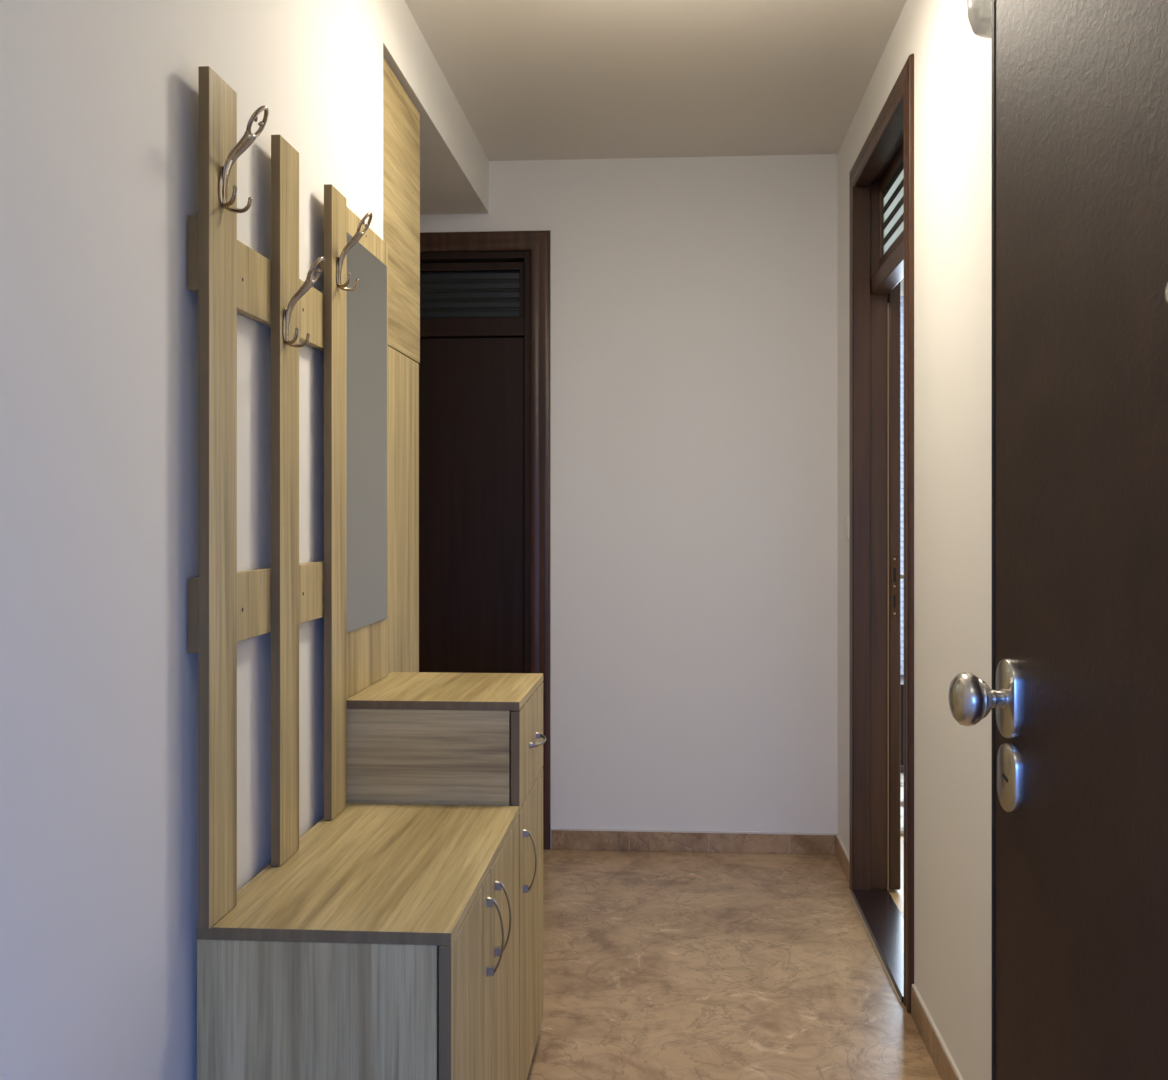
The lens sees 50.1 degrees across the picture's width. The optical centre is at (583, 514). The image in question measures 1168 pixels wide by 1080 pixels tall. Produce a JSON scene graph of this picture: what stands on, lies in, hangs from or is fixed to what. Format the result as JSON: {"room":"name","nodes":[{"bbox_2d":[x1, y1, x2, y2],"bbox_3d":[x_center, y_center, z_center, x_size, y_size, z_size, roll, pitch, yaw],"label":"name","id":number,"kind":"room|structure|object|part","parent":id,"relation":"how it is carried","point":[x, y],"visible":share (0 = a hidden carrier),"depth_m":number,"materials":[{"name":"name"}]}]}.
{"room":"apartment entrance hallway","nodes":[
{"label":"apartment entrance hallway","id":0,"kind":"room"},
{"bbox_2d":[0,0,488,1079],"bbox_3d":[-0.625,-0.040,1.705,0.100,2.580,6.010,0,0,4],"label":"wall","id":1,"kind":"structure","parent":0,"point":[99,98],"depth_m":1.59,"materials":[{"name":"white paint"}]},
{"bbox_2d":[188,66,371,928],"bbox_3d":[-0.487,-0.025,2.146,0.100,1.227,0.746,0,0,4],"label":"coat rack","id":2,"kind":"object","parent":1,"relation":"attached to","point":[227,606],"visible":1,"depth_m":2.04,"materials":[{"name":"brown wood"}]},
{"bbox_3d":[-0.529,0.143,2.150,0.016,0.107,0.744,0,0,4],"label":"cross rail","id":3,"kind":"part","parent":2,"relation":"part of","materials":[{"name":"brown wood"}]},
{"bbox_3d":[-0.529,-0.374,2.150,0.016,0.106,0.744,0,0,4],"label":"cross rail","id":4,"kind":"part","parent":2,"relation":"part of","materials":[{"name":"brown wood"}]},
{"bbox_2d":[347,207,387,697],"bbox_3d":[-0.485,-0.129,2.738,0.020,1.017,0.433,0,0,4],"label":"mirror panel","id":5,"kind":"object","parent":1,"relation":"attached to","point":[367,260],"visible":0.72,"depth_m":2.74,"materials":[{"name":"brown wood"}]},
{"bbox_2d":[383,42,488,214],"bbox_3d":[-0.994,-1.183,3.892,1.152,0.100,1.900,0,0,4],"label":"ceiling","id":6,"kind":"structure","parent":0,"point":[445,188],"depth_m":4.18,"materials":[{"name":"white paint"}]},
{"bbox_2d":[420,154,837,834],"bbox_3d":[-0.180,-0.040,4.756,2.450,2.580,0.140,0,0,4],"label":"wall","id":7,"kind":"structure","parent":0,"point":[694,300],"depth_m":4.64,"materials":[{"name":"white paint"}]},
{"bbox_2d":[418,230,550,849],"bbox_3d":[-0.559,0.092,4.746,0.875,2.315,0.134,0,0,4],"label":"door","id":8,"kind":"structure","parent":7,"relation":"in","point":[485,363],"depth_m":4.73,"materials":[{"name":"brown wood"}]},
{"bbox_3d":[-0.553,-0.834,4.762,0.635,0.176,0.014,0,0,4],"label":"transom glass","id":9,"kind":"part","parent":8,"relation":"part of","materials":[{"name":"black"}]},
{"bbox_3d":[-0.558,-0.851,4.758,0.675,0.211,0.030,0,0,4],"label":"transom frame","id":10,"kind":"part","parent":8,"relation":"part of","materials":[{"name":"brown wood"}]},
{"bbox_3d":[-0.558,0.128,4.766,0.735,2.245,0.095,0,0,4],"label":"frame","id":11,"kind":"part","parent":8,"relation":"part of","materials":[{"name":"brown wood"}]},
{"bbox_2d":[551,828,834,854],"bbox_3d":[0.401,1.211,4.639,1.050,0.078,0.009,0,0,4],"label":"baseboard","id":12,"kind":"structure","parent":7,"relation":"attached to","point":[561,838],"depth_m":4.63,"materials":[{"name":"brown stone"}]},
{"bbox_2d":[405,0,906,160],"bbox_3d":[0.075,-1.370,1.704,1.497,0.080,6.110,0,0,4],"label":"ceiling","id":13,"kind":"structure","parent":0,"point":[531,79],"depth_m":3.74,"materials":[{"name":"white paint"}]},
{"bbox_2d":[527,765,941,1079],"bbox_3d":[0.732,1.279,2.829,4.750,0.062,8.450,0,0,4],"label":"floor","id":14,"kind":"structure","parent":0,"point":[658,965],"depth_m":3.39,"materials":[{"name":"brown tile"}]},
{"bbox_2d":[196,803,518,1079],"bbox_3d":[-0.329,0.920,2.162,0.398,0.660,0.774,0,0,4],"label":"cabinet","id":15,"kind":"object","parent":14,"relation":"on","point":[386,946],"visible":0.98,"depth_m":1.79,"materials":[{"name":"brown wood"}]},
{"bbox_3d":[-0.381,0.929,1.788,0.348,0.642,0.017,0,0,4],"label":"panel","id":16,"kind":"part","parent":15,"relation":"part of","materials":[{"name":"grey wood"}]},
{"bbox_3d":[-0.182,0.907,1.957,0.018,0.595,0.385,0,0,4],"label":"cabinet door","id":17,"kind":"part","parent":15,"relation":"part of","materials":[{"name":"brown wood"}]},
{"bbox_3d":[-0.148,0.709,2.102,0.029,0.134,0.014,0,0,4],"label":"bow handle","id":18,"kind":"part","parent":15,"relation":"part of","materials":[{"name":"silver metal"}]},
{"bbox_3d":[-0.142,0.709,2.196,0.029,0.134,0.014,0,0,4],"label":"bow handle","id":19,"kind":"part","parent":15,"relation":"part of","materials":[{"name":"silver metal"}]},
{"bbox_3d":[-0.154,0.907,2.343,0.018,0.595,0.384,0,0,4],"label":"cabinet door","id":20,"kind":"part","parent":15,"relation":"part of","materials":[{"name":"brown wood"}]},
{"bbox_2d":[383,57,419,673],"bbox_3d":[-0.764,0.067,3.261,0.582,2.366,0.482,0,0,4],"label":"wall panel","id":21,"kind":"object","parent":14,"relation":"on","point":[401,118],"visible":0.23,"depth_m":3.25,"materials":[{"name":"brown wood"}]},
{"bbox_3d":[-0.483,-0.769,3.241,0.018,0.694,0.482,0,0,4],"label":"door","id":22,"kind":"part","parent":21,"relation":"part of","materials":[{"name":"brown wood"}]},
{"bbox_3d":[-0.483,0.383,3.234,0.018,1.604,0.468,0,0,4],"label":"door","id":23,"kind":"part","parent":21,"relation":"part of","materials":[{"name":"brown wood"}]},
{"bbox_2d":[347,672,545,1079],"bbox_3d":[-0.284,0.815,2.782,0.398,0.870,0.462,0,0,4],"label":"base cabinet","id":24,"kind":"object","parent":14,"relation":"on","point":[431,738],"visible":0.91,"depth_m":2.56,"materials":[{"name":"brown wood"}]},
{"bbox_3d":[-0.325,0.824,2.564,0.348,0.852,0.017,0,0,4],"label":"panel","id":25,"kind":"part","parent":24,"relation":"part of","materials":[{"name":"brown wood"}]},
{"bbox_3d":[-0.293,0.824,3.005,0.348,0.852,0.017,0,0,4],"label":"panel","id":26,"kind":"part","parent":24,"relation":"part of","materials":[{"name":"brown wood"}]},
{"bbox_3d":[-0.123,0.502,2.771,0.018,0.202,0.459,0,0,4],"label":"drawer","id":27,"kind":"part","parent":24,"relation":"part of","materials":[{"name":"brown wood"}]},
{"bbox_3d":[-0.112,0.720,2.601,0.029,0.134,0.014,0,0,4],"label":"bow handle","id":28,"kind":"part","parent":24,"relation":"part of","materials":[{"name":"silver metal"}]},
{"bbox_3d":[-0.123,0.905,2.771,0.018,0.599,0.459,0,0,4],"label":"cabinet door","id":29,"kind":"part","parent":24,"relation":"part of","materials":[{"name":"brown wood"}]},
{"bbox_3d":[-0.099,0.501,2.779,0.029,0.014,0.134,0,0,4],"label":"bow handle","id":30,"kind":"part","parent":24,"relation":"part of","materials":[{"name":"silver metal"}]},
{"bbox_2d":[901,675,903,765],"bbox_3d":[1.900,1.029,6.128,0.920,0.438,0.360,0,0,4],"label":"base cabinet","id":31,"kind":"object","parent":14,"relation":"on","point":[902,676],"visible":0.02,"depth_m":5.99,"materials":[{"name":"brown wood"}]},
{"bbox_2d":[901,773,903,834],"bbox_3d":[1.786,1.239,5.385,1.220,0.018,1.100,0,0,4],"label":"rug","id":32,"kind":"object","parent":14,"relation":"on","point":[902,774],"visible":0.02,"depth_m":5.32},
{"bbox_2d":[838,0,991,1079],"bbox_3d":[2.089,-0.040,3.924,2.403,2.580,6.070,0,0,4],"label":"wall","id":33,"kind":"structure","parent":0,"point":[953,64],"depth_m":2.75,"materials":[{"name":"white paint"}]},
{"bbox_2d":[835,833,848,882],"bbox_3d":[0.914,1.211,4.400,0.009,0.078,0.410,0,0,4],"label":"baseboard","id":34,"kind":"structure","parent":33,"relation":"attached to","point":[841,853],"depth_m":4.41,"materials":[{"name":"brown stone"}]},
{"bbox_2d":[844,515,848,538],"bbox_3d":[0.906,0.042,4.306,0.012,0.082,0.082,0,0,4],"label":"light switch","id":35,"kind":"object","parent":33,"relation":"attached to","point":[846,520],"visible":0.86,"depth_m":4.28,"materials":[{"name":"white plastic"}]},
{"bbox_2d":[850,893,901,1002],"bbox_3d":[0.844,1.248,3.661,0.004,0.004,0.924,0,0,4],"label":"trim","id":36,"kind":"structure","parent":33,"relation":"attached to","point":[871,939],"depth_m":3.57,"materials":[{"name":"brown wood"}]},
{"bbox_2d":[851,890,903,1002],"bbox_3d":[0.907,1.242,3.656,0.121,0.016,0.924,0,0,4],"label":"threshold","id":37,"kind":"object","parent":33,"relation":"attached to","point":[881,915],"depth_m":3.74,"materials":[{"name":"black wood"}]},
{"bbox_2d":[849,53,913,1013],"bbox_3d":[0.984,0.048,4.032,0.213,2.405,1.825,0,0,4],"label":"door frame","id":38,"kind":"structure","parent":33,"relation":"in","point":[881,177],"depth_m":4.12,"materials":[{"name":"brown wood"}]},
{"bbox_3d":[0.914,0.072,3.656,0.107,2.355,0.965,0,0,4],"label":"frame","id":39,"kind":"part","parent":38,"relation":"part of","materials":[{"name":"brown wood"}]},
{"bbox_3d":[0.954,-0.942,3.653,0.028,0.315,0.955,0,0,4],"label":"transom frame","id":40,"kind":"part","parent":38,"relation":"part of","materials":[{"name":"brown wood"}]},
{"bbox_3d":[0.954,-0.952,3.661,0.006,0.224,0.886,0,0,4],"label":"transom glass","id":41,"kind":"part","parent":38,"relation":"part of","materials":[{"name":"white"}]},
{"bbox_3d":[1.024,0.235,4.122,0.022,0.210,0.003,0,0,4],"label":"lock plate","id":42,"kind":"part","parent":38,"relation":"part of","materials":[{"name":"brown metal"}]},
{"bbox_2d":[901,289,903,674],"bbox_3d":[2.118,-0.139,6.784,1.340,2.182,0.050,0,0,4],"label":"window blind","id":43,"kind":"object","parent":33,"relation":"attached to","point":[902,290],"visible":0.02,"depth_m":6.81,"materials":[{"name":"white fabric"}]},
{"bbox_2d":[911,984,962,1079],"bbox_3d":[0.744,1.211,2.059,0.009,0.078,2.135,0,0,4],"label":"baseboard","id":44,"kind":"structure","parent":33,"relation":"attached to","point":[943,1061],"depth_m":2.86,"materials":[{"name":"brown stone"}]},
{"bbox_2d":[967,0,991,38],"bbox_3d":[0.670,-0.844,1.956,0.139,0.172,0.132,0,0,4],"label":"wall lamp","id":45,"kind":"object","parent":33,"relation":"attached to","point":[979,11],"visible":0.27,"depth_m":1.94,"materials":[{"name":"white glass"}]},
{"bbox_2d":[948,0,1167,1079],"bbox_3d":[0.604,0.164,1.306,0.137,2.148,0.906,0,0,-6],"label":"door","id":46,"kind":"structure","parent":33,"relation":"in","point":[1077,699],"depth_m":1.51,"materials":[{"name":"brown wood"}]},
{"bbox_3d":[0.532,0.248,1.685,0.072,0.072,0.072,0,0,-6],"label":"knob","id":47,"kind":"part","parent":46,"relation":"part of","materials":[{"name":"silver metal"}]},
{"bbox_3d":[0.574,0.248,1.690,0.014,0.108,0.060,0,0,-6],"label":"knob plate","id":48,"kind":"part","parent":46,"relation":"part of","materials":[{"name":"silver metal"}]},
{"bbox_3d":[0.575,0.355,1.690,0.012,0.094,0.060,0,0,-6],"label":"keyhole plate","id":49,"kind":"part","parent":46,"relation":"part of","materials":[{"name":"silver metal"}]}
]}

